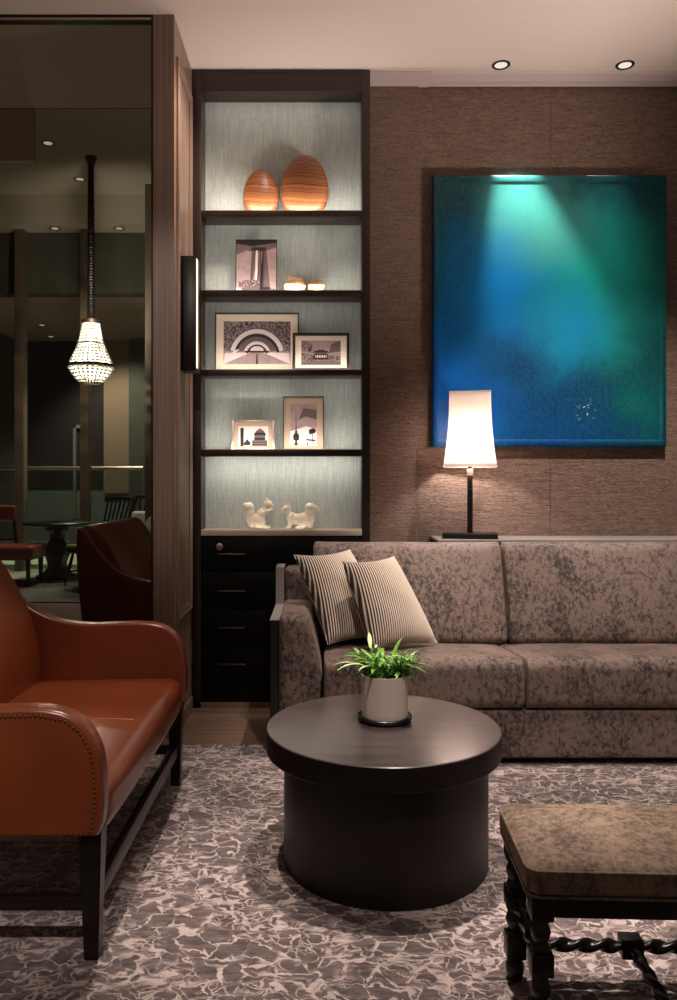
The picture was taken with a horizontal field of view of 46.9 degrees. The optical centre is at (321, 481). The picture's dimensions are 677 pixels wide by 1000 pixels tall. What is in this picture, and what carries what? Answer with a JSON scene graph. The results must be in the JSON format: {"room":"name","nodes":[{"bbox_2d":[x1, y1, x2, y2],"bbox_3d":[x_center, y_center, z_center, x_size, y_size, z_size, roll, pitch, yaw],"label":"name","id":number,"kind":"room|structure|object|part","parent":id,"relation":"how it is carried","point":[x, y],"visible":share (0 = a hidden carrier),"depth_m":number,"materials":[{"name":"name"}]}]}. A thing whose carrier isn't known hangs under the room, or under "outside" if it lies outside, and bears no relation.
{"room":"living room","nodes":[
{"label":"living room","id":0,"kind":"room"},
{"bbox_2d":[0,333,13,537],"bbox_3d":[-6.050,-1.385,10.850,0.100,5.210,14.300,0,0,0],"label":"wall","id":1,"kind":"structure","parent":0,"point":[6,343],"depth_m":14.84,"materials":[{"name":"green paint"}]},
{"bbox_2d":[0,541,75,544],"bbox_3d":[-3.450,1.040,11.300,5.100,0.360,0.060,0,0,0],"label":"baseboard","id":2,"kind":"structure","parent":1,"relation":"attached to","point":[44,542],"depth_m":11.27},
{"bbox_2d":[0,233,144,296],"bbox_3d":[-3.400,-2.995,10.780,5.200,0.830,0.240,0,0,0],"label":"wall","id":3,"kind":"structure","parent":0,"point":[53,259],"depth_m":10.66,"materials":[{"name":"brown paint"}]},
{"bbox_2d":[14,229,26,570],"bbox_3d":[-4.079,-1.095,10.570,0.121,4.630,0.140,0,0,0],"label":"window frame","id":4,"kind":"structure","parent":3,"relation":"attached to","point":[20,235],"depth_m":10.50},
{"bbox_2d":[49,226,60,230],"bbox_3d":[-3.586,-3.404,10.475,0.160,0.006,0.160,0,0,0],"label":"recessed light","id":5,"kind":"object","parent":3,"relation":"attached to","point":[51,227],"visible":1,"depth_m":10.47,"materials":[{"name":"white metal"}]},
{"bbox_2d":[0,195,144,232],"bbox_3d":[-3.400,-3.699,10.525,5.200,0.583,0.450,0,0,0],"label":"ceiling","id":6,"kind":"structure","parent":3,"relation":"attached to","point":[30,213],"depth_m":10.30,"materials":[{"name":"paint"}]},
{"bbox_2d":[80,229,90,527],"bbox_3d":[-3.204,-1.095,10.570,0.108,4.630,0.140,0,0,0],"label":"trim","id":7,"kind":"structure","parent":3,"relation":"attached to","point":[85,390],"depth_m":10.50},
{"bbox_2d":[113,226,124,230],"bbox_3d":[-2.726,-3.404,10.475,0.160,0.006,0.160,0,0,0],"label":"recessed light","id":8,"kind":"object","parent":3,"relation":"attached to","point":[119,228],"visible":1,"depth_m":10.47,"materials":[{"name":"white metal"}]},
{"bbox_2d":[0,297,144,340],"bbox_3d":[-3.450,-2.880,13.450,5.100,0.200,5.100,0,0,0],"label":"ceiling","id":9,"kind":"structure","parent":0,"point":[121,318],"depth_m":13.18,"materials":[{"name":"paint"}]},
{"bbox_2d":[0,109,150,194],"bbox_3d":[-3.400,-3.890,7.475,5.200,0.200,5.650,0,0,0],"label":"ceiling","id":10,"kind":"structure","parent":0,"point":[120,139],"depth_m":9.05,"materials":[{"name":"paint"}]},
{"bbox_2d":[41,140,54,145],"bbox_3d":[-3.063,-3.787,8.720,0.160,0.006,0.160,0,0,0],"label":"recessed light","id":11,"kind":"object","parent":10,"relation":"in","point":[43,142],"visible":1,"depth_m":8.72,"materials":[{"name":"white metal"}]},
{"bbox_2d":[73,177,86,181],"bbox_3d":[-3.027,-3.787,9.756,0.160,0.006,0.160,0,0,0],"label":"recessed light","id":12,"kind":"object","parent":10,"relation":"in","point":[80,179],"visible":1,"depth_m":9.76,"materials":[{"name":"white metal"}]},
{"bbox_2d":[68,155,113,384],"bbox_3d":[-2.695,-2.469,9.100,0.522,2.639,0.525,0,0,0],"label":"chandelier","id":13,"kind":"object","parent":10,"relation":"hanging from","point":[89,323],"visible":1,"depth_m":9.06,"materials":[{"name":"glass"}]},
{"bbox_2d":[68,364,113,382],"bbox_3d":[-2.695,-1.258,9.100,0.522,0.178,0.525,0,0,0],"label":"chandelier","id":14,"kind":"object","parent":13,"relation":"on","point":[92,372],"depth_m":8.99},
{"bbox_3d":[-2.695,-1.272,9.100,0.107,0.120,0.110,0,0,0],"label":"bulb","id":15,"kind":"part","parent":13,"relation":"part of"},
{"bbox_2d":[0,108,150,108],"bbox_3d":[-3.400,-3.010,4.655,5.200,1.560,0.009,0,0,0],"label":"wall","id":16,"kind":"structure","parent":0,"point":[0,108],"depth_m":4.66,"materials":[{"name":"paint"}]},
{"bbox_2d":[0,109,34,162],"bbox_3d":[-3.863,-2.080,4.681,4.273,0.320,0.038,0,0,0],"label":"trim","id":17,"kind":"structure","parent":16,"relation":"attached to","point":[17,126],"depth_m":4.66,"materials":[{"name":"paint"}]},
{"bbox_2d":[27,341,128,540],"bbox_3d":[-3.450,-0.780,15.490,5.100,4.000,0.220,0,0,0],"label":"wall","id":18,"kind":"structure","parent":0,"point":[53,394],"depth_m":15.40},
{"bbox_2d":[73,425,79,518],"bbox_3d":[-4.806,-0.199,15.340,0.157,1.838,0.080,0,0,0],"label":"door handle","id":19,"kind":"structure","parent":18,"relation":"in","point":[75,427],"depth_m":15.30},
{"bbox_2d":[104,340,128,492],"bbox_3d":[-4.031,-1.430,15.330,0.490,3.300,0.100,0,0,0],"label":"wall panel","id":20,"kind":"object","parent":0,"point":[116,387],"visible":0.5,"depth_m":15.28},
{"bbox_2d":[129,338,144,517],"bbox_3d":[-3.586,-0.780,15.240,0.312,4.000,0.280,0,0,0],"label":"wall pier","id":21,"kind":"object","parent":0,"point":[136,345],"visible":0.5,"depth_m":15.10,"materials":[{"name":"green paint"}]},
{"bbox_2d":[7,569,269,744],"bbox_3d":[-1.000,1.260,7.750,10.000,0.120,20.500,0,0,0],"label":"floor","id":22,"kind":"structure","parent":0,"point":[203,726],"depth_m":3.97,"materials":[{"name":"brown wood"}]},
{"bbox_2d":[2,561,13,563],"bbox_3d":[-4.509,1.156,11.230,0.158,0.029,0.060,0,0,0],"label":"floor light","id":23,"kind":"object","parent":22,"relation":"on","point":[4,562],"depth_m":11.20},
{"bbox_2d":[31,559,37,563],"bbox_3d":[-4.128,1.142,11.230,0.086,0.057,0.060,0,0,0],"label":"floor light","id":24,"kind":"object","parent":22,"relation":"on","point":[34,561],"depth_m":11.20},
{"bbox_2d":[14,581,79,602],"bbox_3d":[-3.500,1.214,8.680,5.000,0.012,1.640,0,0,0],"label":"rug","id":25,"kind":"object","parent":22,"relation":"on","point":[44,591],"visible":0.12,"depth_m":8.61,"materials":[{"name":"grey carpet"}]},
{"bbox_2d":[0,504,45,586],"bbox_3d":[-3.771,0.736,9.210,0.882,0.943,0.500,0,0,0],"label":"chair","id":26,"kind":"object","parent":25,"relation":"on","point":[15,551],"visible":0.99,"depth_m":9.11,"materials":[{"name":"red leather"}]},
{"bbox_3d":[-3.925,0.693,9.400,0.450,0.030,0.030,0,0,0],"label":"rail","id":27,"kind":"part","parent":26,"relation":"part of","materials":[{"name":"brown wood"}]},
{"bbox_3d":[-3.705,0.528,9.400,0.094,0.524,0.044,0,0,0],"label":"post","id":28,"kind":"part","parent":26,"relation":"part of","materials":[{"name":"brown wood"}]},
{"bbox_3d":[-3.710,0.823,9.210,0.760,0.170,0.500,0,0,0],"label":"seat","id":29,"kind":"part","parent":26,"relation":"part of","materials":[{"name":"orange leather"}]},
{"bbox_3d":[-3.390,1.042,9.000,0.050,0.330,0.050,0,0,0],"label":"leg","id":30,"kind":"part","parent":26,"relation":"part of","materials":[{"name":"brown wood"}]},
{"bbox_3d":[-3.390,1.042,9.400,0.050,0.330,0.050,0,0,0],"label":"leg","id":31,"kind":"part","parent":26,"relation":"part of","materials":[{"name":"brown wood"}]},
{"bbox_2d":[64,496,136,584],"bbox_3d":[-2.610,0.687,9.175,0.648,1.036,0.654,0,0,42],"label":"chair","id":32,"kind":"object","parent":25,"relation":"on","point":[71,548],"visible":0.2,"depth_m":9.26,"materials":[{"name":"black wood"}]},
{"bbox_3d":[-2.952,1.012,9.112,0.119,0.387,0.044,0,0,-1],"label":"leg","id":33,"kind":"part","parent":32,"relation":"part of","materials":[{"name":"brown wood"}]},
{"bbox_3d":[-2.651,0.507,9.486,0.030,0.577,0.197,0,0,18],"label":"post","id":34,"kind":"part","parent":32,"relation":"part of","materials":[{"name":"brown wood"}]},
{"bbox_3d":[-2.414,0.207,9.393,0.648,0.076,0.068,0,0,42],"label":"rail","id":35,"kind":"part","parent":32,"relation":"part of","materials":[{"name":"brown wood"}]},
{"bbox_3d":[-2.297,0.507,9.168,0.197,0.577,0.030,0,0,-24],"label":"post","id":36,"kind":"part","parent":32,"relation":"part of","materials":[{"name":"brown wood"}]},
{"bbox_2d":[21,520,91,580],"bbox_3d":[-3.312,0.850,9.750,0.830,0.700,0.830,0,0,0],"label":"pedestal table","id":37,"kind":"object","parent":22,"relation":"on","point":[56,557],"visible":0.94,"depth_m":9.63,"materials":[{"name":"brown wood"}]},
{"bbox_2d":[0,466,142,568],"bbox_3d":[-4.237,0.492,10.780,3.526,1.417,0.056,0,0,0],"label":"balustrade","id":38,"kind":"object","parent":22,"relation":"on","point":[8,566],"visible":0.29,"depth_m":10.76,"materials":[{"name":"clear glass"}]},
{"bbox_3d":[-4.237,-0.190,10.780,3.526,0.053,0.056,0,0,0],"label":"handrail","id":39,"kind":"part","parent":38,"relation":"part of","materials":[{"name":"metal"}]},
{"bbox_2d":[67,553,76,563],"bbox_3d":[-3.590,1.098,11.230,0.129,0.144,0.060,0,0,0],"label":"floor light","id":40,"kind":"object","parent":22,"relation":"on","point":[75,556],"depth_m":11.20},
{"bbox_2d":[76,517,191,669],"bbox_3d":[-0.975,0.730,5.074,0.864,0.956,1.248,0,0,0],"label":"armchair","id":41,"kind":"object","parent":22,"relation":"on","point":[114,557],"visible":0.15,"depth_m":4.45,"materials":[{"name":"brown leather"}]},
{"bbox_3d":[-0.959,0.597,4.453,0.803,0.560,0.006,0,0,0],"label":"nailhead trim","id":42,"kind":"part","parent":41,"relation":"part of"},
{"bbox_2d":[131,494,144,511],"bbox_3d":[-2.334,0.679,10.020,0.648,1.036,0.654,0,0,20],"label":"chair","id":43,"kind":"object","parent":22,"relation":"on","point":[140,497],"visible":0.02,"depth_m":10.34,"materials":[{"name":"brown wood"}]},
{"bbox_3d":[-2.235,0.199,10.295,0.648,0.076,0.068,0,0,20],"label":"rail","id":44,"kind":"part","parent":43,"relation":"part of","materials":[{"name":"brown wood"}]},
{"bbox_2d":[131,511,150,532],"bbox_3d":[-2.294,0.542,9.974,0.340,0.334,0.186,0,0,20],"label":"throw pillow","id":45,"kind":"object","parent":43,"relation":"on","point":[139,514],"visible":0.21,"depth_m":9.93,"materials":[{"name":"grey fabric"}]},
{"bbox_2d":[145,184,150,521],"bbox_3d":[-2.193,-1.280,9.970,0.108,5.000,0.140,0,0,0],"label":"trim","id":46,"kind":"structure","parent":22,"relation":"on","point":[147,186],"depth_m":9.90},
{"bbox_2d":[192,70,369,707],"bbox_3d":[-0.221,-0.502,4.293,0.962,3.444,0.203,0,0,0],"label":"bookcase","id":47,"kind":"object","parent":22,"relation":"on","point":[245,122],"visible":0.84,"depth_m":4.37,"materials":[{"name":"brown wood"}]},
{"bbox_3d":[-0.677,-0.502,4.303,0.049,3.444,0.185,0,0,0],"label":"panel","id":48,"kind":"part","parent":47,"relation":"part of","materials":[{"name":"brown wood"}]},
{"bbox_3d":[-0.487,0.981,4.204,0.148,0.008,0.024,0,0,0],"label":"handle","id":49,"kind":"part","parent":47,"relation":"part of","materials":[{"name":"brown metal"}]},
{"bbox_3d":[-0.487,0.785,4.204,0.148,0.008,0.024,0,0,0],"label":"handle","id":50,"kind":"part","parent":47,"relation":"part of","materials":[{"name":"brown metal"}]},
{"bbox_3d":[-0.487,0.587,4.204,0.148,0.008,0.024,0,0,0],"label":"handle","id":51,"kind":"part","parent":47,"relation":"part of","materials":[{"name":"brown metal"}]},
{"bbox_3d":[-0.487,0.389,4.204,0.148,0.008,0.024,0,0,0],"label":"handle","id":52,"kind":"part","parent":47,"relation":"part of","materials":[{"name":"brown metal"}]},
{"bbox_3d":[-0.219,0.986,4.297,0.865,0.193,0.166,0,0,0],"label":"drawer","id":53,"kind":"part","parent":47,"relation":"part of","materials":[{"name":"brown wood"}]},
{"bbox_3d":[-0.219,0.787,4.297,0.865,0.194,0.166,0,0,0],"label":"drawer","id":54,"kind":"part","parent":47,"relation":"part of","materials":[{"name":"brown wood"}]},
{"bbox_3d":[-0.219,0.586,4.297,0.865,0.197,0.166,0,0,0],"label":"drawer","id":55,"kind":"part","parent":47,"relation":"part of","materials":[{"name":"brown wood"}]},
{"bbox_2d":[232,420,274,448],"bbox_3d":[-0.380,-0.259,4.305,0.237,0.164,0.026,0,0,0],"label":"photo frame","id":56,"kind":"object","parent":47,"relation":"on","point":[246,434],"visible":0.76,"depth_m":4.30,"materials":[{"name":"paper"}]},
{"bbox_2d":[238,426,267,445],"bbox_3d":[-0.380,-0.253,4.304,0.165,0.110,0.007,0,0,0],"label":"print","id":57,"kind":"object","parent":56,"relation":"attached to","point":[247,435],"depth_m":4.30,"materials":[{"name":"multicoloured paper"}]},
{"bbox_2d":[236,239,276,289],"bbox_3d":[-0.362,-1.188,4.304,0.228,0.300,0.024,0,0,0],"label":"photo frame","id":58,"kind":"object","parent":47,"relation":"on","point":[256,259],"visible":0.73,"depth_m":4.30,"materials":[{"name":"paper"}]},
{"bbox_2d":[215,313,298,368],"bbox_3d":[-0.361,-0.776,4.338,0.468,0.334,0.036,0,0,0],"label":"photo frame","id":59,"kind":"object","parent":47,"relation":"on","point":[242,340],"visible":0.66,"depth_m":4.34,"materials":[{"name":"paper"}]},
{"bbox_2d":[223,321,290,363],"bbox_3d":[-0.361,-0.774,4.338,0.372,0.240,0.015,0,0,0],"label":"print","id":60,"kind":"object","parent":59,"relation":"attached to","point":[244,342],"depth_m":4.34,"materials":[{"name":"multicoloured paper"}]},
{"bbox_2d":[243,498,273,528],"bbox_3d":[-0.350,0.173,4.285,0.169,0.171,0.087,0,0,0],"label":"figurine","id":61,"kind":"object","parent":47,"relation":"on","point":[255,521],"visible":1,"depth_m":4.26,"materials":[{"name":"beige ceramic"}]},
{"bbox_2d":[243,170,278,209],"bbox_3d":[-0.337,-1.595,4.305,0.199,0.254,0.116,0,0,0],"label":"egg","id":62,"kind":"object","parent":47,"relation":"on","point":[260,192],"visible":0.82,"depth_m":4.26,"materials":[{"name":"brown wood"}]},
{"bbox_3d":[-0.219,-0.159,4.292,0.869,0.034,0.157,0,0,0],"label":"shelf","id":63,"kind":"part","parent":47,"relation":"part of","materials":[{"name":"brown wood"}]},
{"bbox_3d":[-0.219,-0.593,4.292,0.869,0.029,0.157,0,0,0],"label":"shelf","id":64,"kind":"part","parent":47,"relation":"part of","materials":[{"name":"brown wood"}]},
{"bbox_3d":[-0.219,-0.577,4.230,0.861,0.004,0.008,0,0,0],"label":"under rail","id":65,"kind":"part","parent":47,"relation":"part of","materials":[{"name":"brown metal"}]},
{"bbox_2d":[203,369,359,369],"bbox_3d":[-0.219,-0.609,4.222,0.849,0.002,0.008,0,0,0],"label":"strip light","id":66,"kind":"object","parent":47,"relation":"on","point":[203,369],"depth_m":4.22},
{"bbox_3d":[-0.219,-1.021,4.292,0.869,0.030,0.157,0,0,0],"label":"shelf","id":67,"kind":"part","parent":47,"relation":"part of","materials":[{"name":"brown wood"}]},
{"bbox_3d":[-0.219,-1.004,4.230,0.861,0.004,0.008,0,0,0],"label":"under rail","id":68,"kind":"part","parent":47,"relation":"part of","materials":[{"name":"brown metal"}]},
{"bbox_3d":[-0.219,-1.453,4.292,0.869,0.029,0.157,0,0,0],"label":"shelf","id":69,"kind":"part","parent":47,"relation":"part of","materials":[{"name":"brown wood"}]},
{"bbox_3d":[-0.219,-1.436,4.230,0.861,0.004,0.008,0,0,0],"label":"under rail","id":70,"kind":"part","parent":47,"relation":"part of","materials":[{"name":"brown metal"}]},
{"bbox_3d":[-0.219,0.275,4.289,0.869,0.031,0.162,0,0,0],"label":"shelf","id":71,"kind":"part","parent":47,"relation":"part of","materials":[{"name":"stone"}]},
{"bbox_2d":[203,529,359,529],"bbox_3d":[-0.219,0.258,4.224,0.849,0.002,0.008,0,0,0],"label":"strip light","id":72,"kind":"object","parent":47,"relation":"on","point":[203,529],"depth_m":4.22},
{"bbox_3d":[-0.219,0.389,4.297,0.865,0.185,0.166,0,0,0],"label":"drawer","id":73,"kind":"part","parent":47,"relation":"part of","materials":[{"name":"brown wood"}]},
{"bbox_3d":[-0.219,-0.918,4.383,0.869,2.418,0.025,0,0,0],"label":"panel","id":74,"kind":"part","parent":47,"relation":"part of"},
{"bbox_2d":[284,275,305,289],"bbox_3d":[-0.149,-1.085,4.280,0.124,0.097,0.133,0,0,0],"label":"ornament","id":75,"kind":"object","parent":47,"relation":"on","point":[292,282],"visible":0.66,"depth_m":4.24,"materials":[{"name":"brown wood"}]},
{"bbox_2d":[281,503,319,528],"bbox_3d":[-0.118,0.186,4.283,0.207,0.144,0.085,0,0,-11],"label":"figurine","id":76,"kind":"object","parent":47,"relation":"on","point":[304,520],"visible":1,"depth_m":4.26,"materials":[{"name":"beige ceramic"}]},
{"bbox_2d":[283,396,323,448],"bbox_3d":[-0.102,-0.325,4.309,0.226,0.296,0.034,0,0,0],"label":"photo frame","id":77,"kind":"object","parent":47,"relation":"on","point":[303,416],"visible":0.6,"depth_m":4.31,"materials":[{"name":"paper"}]},
{"bbox_2d":[290,404,316,444],"bbox_3d":[-0.102,-0.316,4.308,0.146,0.229,0.014,0,0,0],"label":"print","id":78,"kind":"object","parent":77,"relation":"attached to","point":[303,417],"depth_m":4.31,"materials":[{"name":"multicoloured paper"}]},
{"bbox_2d":[281,155,327,209],"bbox_3d":[-0.097,-1.636,4.305,0.265,0.337,0.120,0,0,0],"label":"egg","id":79,"kind":"object","parent":47,"relation":"on","point":[304,184],"visible":0.88,"depth_m":4.26,"materials":[{"name":"brown wood"}]},
{"bbox_2d":[307,278,324,289],"bbox_3d":[-0.032,-1.077,4.280,0.099,0.080,0.106,0,0,0],"label":"ornament","id":80,"kind":"object","parent":47,"relation":"on","point":[314,284],"visible":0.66,"depth_m":4.25,"materials":[{"name":"brown wood"}]},
{"bbox_2d":[293,333,348,368],"bbox_3d":[-0.005,-0.715,4.291,0.313,0.212,0.028,0,0,0],"label":"photo frame","id":81,"kind":"object","parent":47,"relation":"on","point":[310,350],"visible":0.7,"depth_m":4.29,"materials":[{"name":"black paint"}]},
{"bbox_2d":[301,341,340,364],"bbox_3d":[-0.005,-0.711,4.290,0.217,0.135,0.009,0,0,0],"label":"print","id":82,"kind":"object","parent":81,"relation":"attached to","point":[312,352],"depth_m":4.29,"materials":[{"name":"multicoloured paper"}]},
{"bbox_3d":[0.238,-0.502,4.303,0.044,3.444,0.185,0,0,0],"label":"panel","id":83,"kind":"part","parent":47,"relation":"part of","materials":[{"name":"brown wood"}]},
{"bbox_2d":[0,745,676,999],"bbox_3d":[0.000,1.214,0.995,6.800,0.012,5.190,0,0,0],"label":"area rug","id":84,"kind":"object","parent":22,"relation":"on","point":[203,902],"visible":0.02,"depth_m":2.15,"materials":[{"name":"carpet"}]},
{"bbox_2d":[0,559,187,959],"bbox_3d":[-0.975,0.730,2.551,0.864,0.956,1.248,0,0,0],"label":"settee","id":85,"kind":"object","parent":84,"relation":"on","point":[86,707],"visible":1,"depth_m":2.39,"materials":[{"name":"orange leather"}]},
{"bbox_3d":[-0.959,0.597,1.930,0.803,0.560,0.006,0,0,0],"label":"nailhead trim","id":86,"kind":"part","parent":85,"relation":"part of","materials":[{"name":"gold metal"}]},
{"bbox_3d":[-0.975,0.572,1.962,0.864,0.626,0.065,0,0,0],"label":"arm","id":87,"kind":"part","parent":85,"relation":"part of","materials":[{"name":"orange leather"}]},
{"bbox_3d":[-0.872,0.847,2.550,0.656,0.147,1.118,0,0,0],"label":"seat","id":88,"kind":"part","parent":85,"relation":"part of","materials":[{"name":"orange leather"}]},
{"bbox_3d":[-0.583,1.042,1.985,0.058,0.333,0.058,0,0,0],"label":"leg","id":89,"kind":"part","parent":85,"relation":"part of","materials":[{"name":"brown wood"}]},
{"bbox_3d":[-0.975,0.572,3.139,0.864,0.626,0.067,0,0,0],"label":"arm","id":90,"kind":"part","parent":85,"relation":"part of","materials":[{"name":"orange leather"}]},
{"bbox_3d":[-0.583,1.042,3.115,0.058,0.333,0.058,0,0,0],"label":"leg","id":91,"kind":"part","parent":85,"relation":"part of","materials":[{"name":"brown wood"}]},
{"bbox_2d":[266,694,501,911],"bbox_3d":[0.196,0.996,2.517,0.750,0.424,0.750,0,0,0],"label":"table","id":92,"kind":"object","parent":84,"relation":"on","point":[389,819],"visible":0.92,"depth_m":2.24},
{"bbox_2d":[332,633,433,726],"bbox_3d":[0.205,0.651,2.577,0.343,0.266,0.236,0,0,0],"label":"potted plant","id":93,"kind":"object","parent":92,"relation":"on","point":[384,688],"visible":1,"depth_m":2.52,"materials":[{"name":"green plant"}]},
{"bbox_3d":[0.207,0.702,2.575,0.158,0.141,0.158,0,0,0],"label":"pot","id":94,"kind":"part","parent":93,"relation":"part of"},
{"bbox_3d":[0.196,0.821,2.517,0.750,0.074,0.750,0,0,0],"label":"lid","id":95,"kind":"part","parent":92,"relation":"part of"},
{"bbox_2d":[270,541,676,760],"bbox_3d":[0.902,0.757,3.672,2.263,0.902,0.745,0,0,0],"label":"sofa","id":96,"kind":"object","parent":84,"relation":"on","point":[587,671],"visible":0.85,"depth_m":3.53,"materials":[{"name":"grey fabric"}]},
{"bbox_3d":[-0.092,0.886,3.652,0.195,0.608,0.495,0,0,0],"label":"arm","id":97,"kind":"part","parent":96,"relation":"part of","materials":[{"name":"fabric"}]},
{"bbox_2d":[294,550,364,644],"bbox_3d":[0.112,0.542,3.731,0.451,0.416,0.250,0,0,-32],"label":"cushion","id":98,"kind":"object","parent":96,"relation":"on","point":[324,576],"visible":0.68,"depth_m":3.63,"materials":[{"name":"fabric"}]},
{"bbox_2d":[341,556,437,651],"bbox_3d":[0.314,0.552,3.601,0.404,0.396,0.240,0,0,-35],"label":"cushion","id":99,"kind":"object","parent":96,"relation":"on","point":[388,609],"visible":0.97,"depth_m":3.52,"materials":[{"name":"fabric"}]},
{"bbox_2d":[313,541,506,643],"bbox_3d":[0.432,0.551,3.915,0.955,0.491,0.253,0,0,0],"label":"cushion","id":100,"kind":"object","parent":96,"relation":"on","point":[460,588],"depth_m":3.86,"materials":[{"name":"fabric"}]},
{"bbox_2d":[324,643,523,707],"bbox_3d":[0.435,0.858,3.600,0.854,0.223,0.600,0,0,0],"label":"seat cushion","id":101,"kind":"object","parent":96,"relation":"on","point":[471,675],"depth_m":3.30,"materials":[{"name":"fabric"}]},
{"bbox_2d":[498,643,676,707],"bbox_3d":[1.331,0.859,3.600,0.931,0.223,0.600,0,0,0],"label":"seat cushion","id":102,"kind":"object","parent":96,"relation":"on","point":[554,675],"depth_m":3.30,"materials":[{"name":"fabric"}]},
{"bbox_2d":[500,542,676,643],"bbox_3d":[1.385,0.551,3.914,0.940,0.489,0.256,0,0,0],"label":"cushion","id":103,"kind":"object","parent":96,"relation":"on","point":[553,592],"depth_m":3.85,"materials":[{"name":"fabric"}]},
{"bbox_2d":[499,804,676,999],"bbox_3d":[0.741,0.993,1.757,0.629,0.430,0.341,0,0,2],"label":"footstool","id":104,"kind":"object","parent":84,"relation":"on","point":[586,861],"visible":1,"depth_m":1.67,"materials":[{"name":"fabric"}]},
{"bbox_3d":[0.469,1.032,1.896,0.047,0.352,0.047,0,0,2],"label":"leg","id":105,"kind":"part","parent":104,"relation":"part of","materials":[{"name":"brown wood"}]},
{"bbox_3d":[0.459,1.032,1.639,0.047,0.352,0.047,0,0,2],"label":"leg","id":106,"kind":"part","parent":104,"relation":"part of","materials":[{"name":"brown wood"}]},
{"bbox_2d":[500,804,676,896],"bbox_3d":[0.741,0.817,1.757,0.624,0.078,0.336,0,0,2],"label":"cushion","id":107,"kind":"object","parent":104,"relation":"on","point":[557,850],"depth_m":1.67,"materials":[{"name":"fabric"}]},
{"bbox_2d":[430,536,676,644],"bbox_3d":[1.903,0.761,4.229,2.595,0.918,0.327,0,0,0],"label":"ledge","id":108,"kind":"object","parent":22,"relation":"on","point":[500,539],"visible":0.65,"depth_m":4.10,"materials":[{"name":"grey wood"}]},
{"bbox_2d":[442,390,497,538],"bbox_3d":[0.797,-0.090,4.200,0.290,0.783,0.253,0,0,11],"label":"table lamp","id":109,"kind":"object","parent":108,"relation":"on","point":[470,442],"visible":1,"depth_m":4.10,"materials":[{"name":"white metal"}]},
{"bbox_3d":[0.797,0.120,4.200,0.029,0.307,0.029,0,0,11],"label":"stem","id":110,"kind":"part","parent":109,"relation":"part of","materials":[{"name":"black metal"}]},
{"bbox_3d":[0.797,-0.281,4.200,0.278,0.395,0.250,0,0,11],"label":"lamp shade","id":111,"kind":"part","parent":109,"relation":"part of","materials":[{"name":"fabric"}]},
{"bbox_3d":[0.797,-0.478,4.200,0.220,0.006,0.198,0,0,11],"label":"shade trim","id":112,"kind":"part","parent":109,"relation":"part of","materials":[{"name":"fabric"}]},
{"bbox_3d":[0.797,-0.084,4.200,0.281,0.006,0.253,0,0,11],"label":"shade trim","id":113,"kind":"part","parent":109,"relation":"part of","materials":[{"name":"fabric"}]},
{"bbox_2d":[153,14,190,737],"bbox_3d":[-0.755,-0.530,3.965,0.100,3.500,0.490,0,0,0],"label":"wall","id":114,"kind":"structure","parent":0,"point":[168,44],"depth_m":3.72,"materials":[{"name":"brown wood"}]},
{"bbox_2d":[0,17,150,19],"bbox_3d":[-2.408,-2.208,3.719,3.185,0.009,0.006,0,0,0],"label":"trim","id":115,"kind":"structure","parent":114,"relation":"attached to","point":[1,18],"depth_m":3.72,"materials":[{"name":"wood"}]},
{"bbox_2d":[0,14,152,620],"bbox_3d":[-2.402,-0.505,3.750,3.195,3.450,0.060,0,0,0],"label":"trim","id":116,"kind":"structure","parent":114,"relation":"attached to","point":[2,22],"depth_m":3.72,"materials":[{"name":"wood"}]},
{"bbox_2d":[176,56,192,622],"bbox_3d":[-0.697,-0.690,3.975,0.016,2.740,0.400,0,0,0],"label":"trim","id":117,"kind":"structure","parent":114,"relation":"attached to","point":[180,613],"depth_m":3.78,"materials":[{"name":"brown wood"}]},
{"bbox_2d":[183,696,192,724],"bbox_3d":[-0.699,1.185,3.958,0.012,0.070,0.475,0,0,0],"label":"baseboard","id":118,"kind":"structure","parent":114,"relation":"attached to","point":[188,708],"depth_m":4.05,"materials":[{"name":"brown wood"}]},
{"bbox_2d":[181,256,199,373],"bbox_3d":[-0.664,-0.842,3.942,0.081,0.573,0.115,0,0,0],"label":"wall sconce","id":119,"kind":"object","parent":114,"relation":"attached to","point":[190,265],"visible":1,"depth_m":3.88,"materials":[{"name":"black metal"}]},
{"bbox_2d":[0,0,676,107],"bbox_3d":[0.000,-2.330,1.075,8.000,0.200,7.150,0,0,0],"label":"ceiling","id":120,"kind":"structure","parent":0,"point":[42,66],"depth_m":3.94,"materials":[{"name":"paint"}]},
{"bbox_2d":[492,60,509,69],"bbox_3d":[0.957,-2.228,4.170,0.098,0.004,0.098,0,0,0],"label":"recessed light","id":121,"kind":"object","parent":120,"relation":"in","point":[501,64],"visible":1,"depth_m":4.17,"materials":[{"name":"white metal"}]},
{"bbox_2d":[615,60,634,69],"bbox_3d":[1.620,-2.228,4.170,0.098,0.004,0.098,0,0,0],"label":"recessed light","id":122,"kind":"object","parent":120,"relation":"in","point":[626,64],"visible":1,"depth_m":4.17,"materials":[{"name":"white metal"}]},
{"bbox_2d":[370,86,676,541],"bbox_3d":[2.100,-0.555,4.467,3.800,3.550,0.166,0,0,0],"label":"wall","id":123,"kind":"structure","parent":0,"point":[462,130],"depth_m":4.39,"materials":[{"name":"fabric"}]},
{"bbox_2d":[370,71,432,86],"bbox_3d":[0.431,-2.302,4.313,0.338,0.156,0.166,0,0,0],"label":"trim","id":124,"kind":"structure","parent":123,"relation":"attached to","point":[377,78],"depth_m":4.30,"materials":[{"name":"paint"}]},
{"bbox_2d":[432,175,665,446],"bbox_3d":[1.268,-0.953,4.364,1.303,1.517,0.059,0,0,0],"label":"painting","id":125,"kind":"object","parent":123,"relation":"attached to","point":[549,291],"visible":1,"depth_m":4.34,"materials":[{"name":"paint"}]},
{"bbox_2d":[429,71,676,86],"bbox_3d":[2.300,-2.300,4.305,3.400,0.160,0.150,0,0,0],"label":"trim","id":126,"kind":"structure","parent":123,"relation":"attached to","point":[438,78],"depth_m":4.33,"materials":[{"name":"paint"}]}
]}

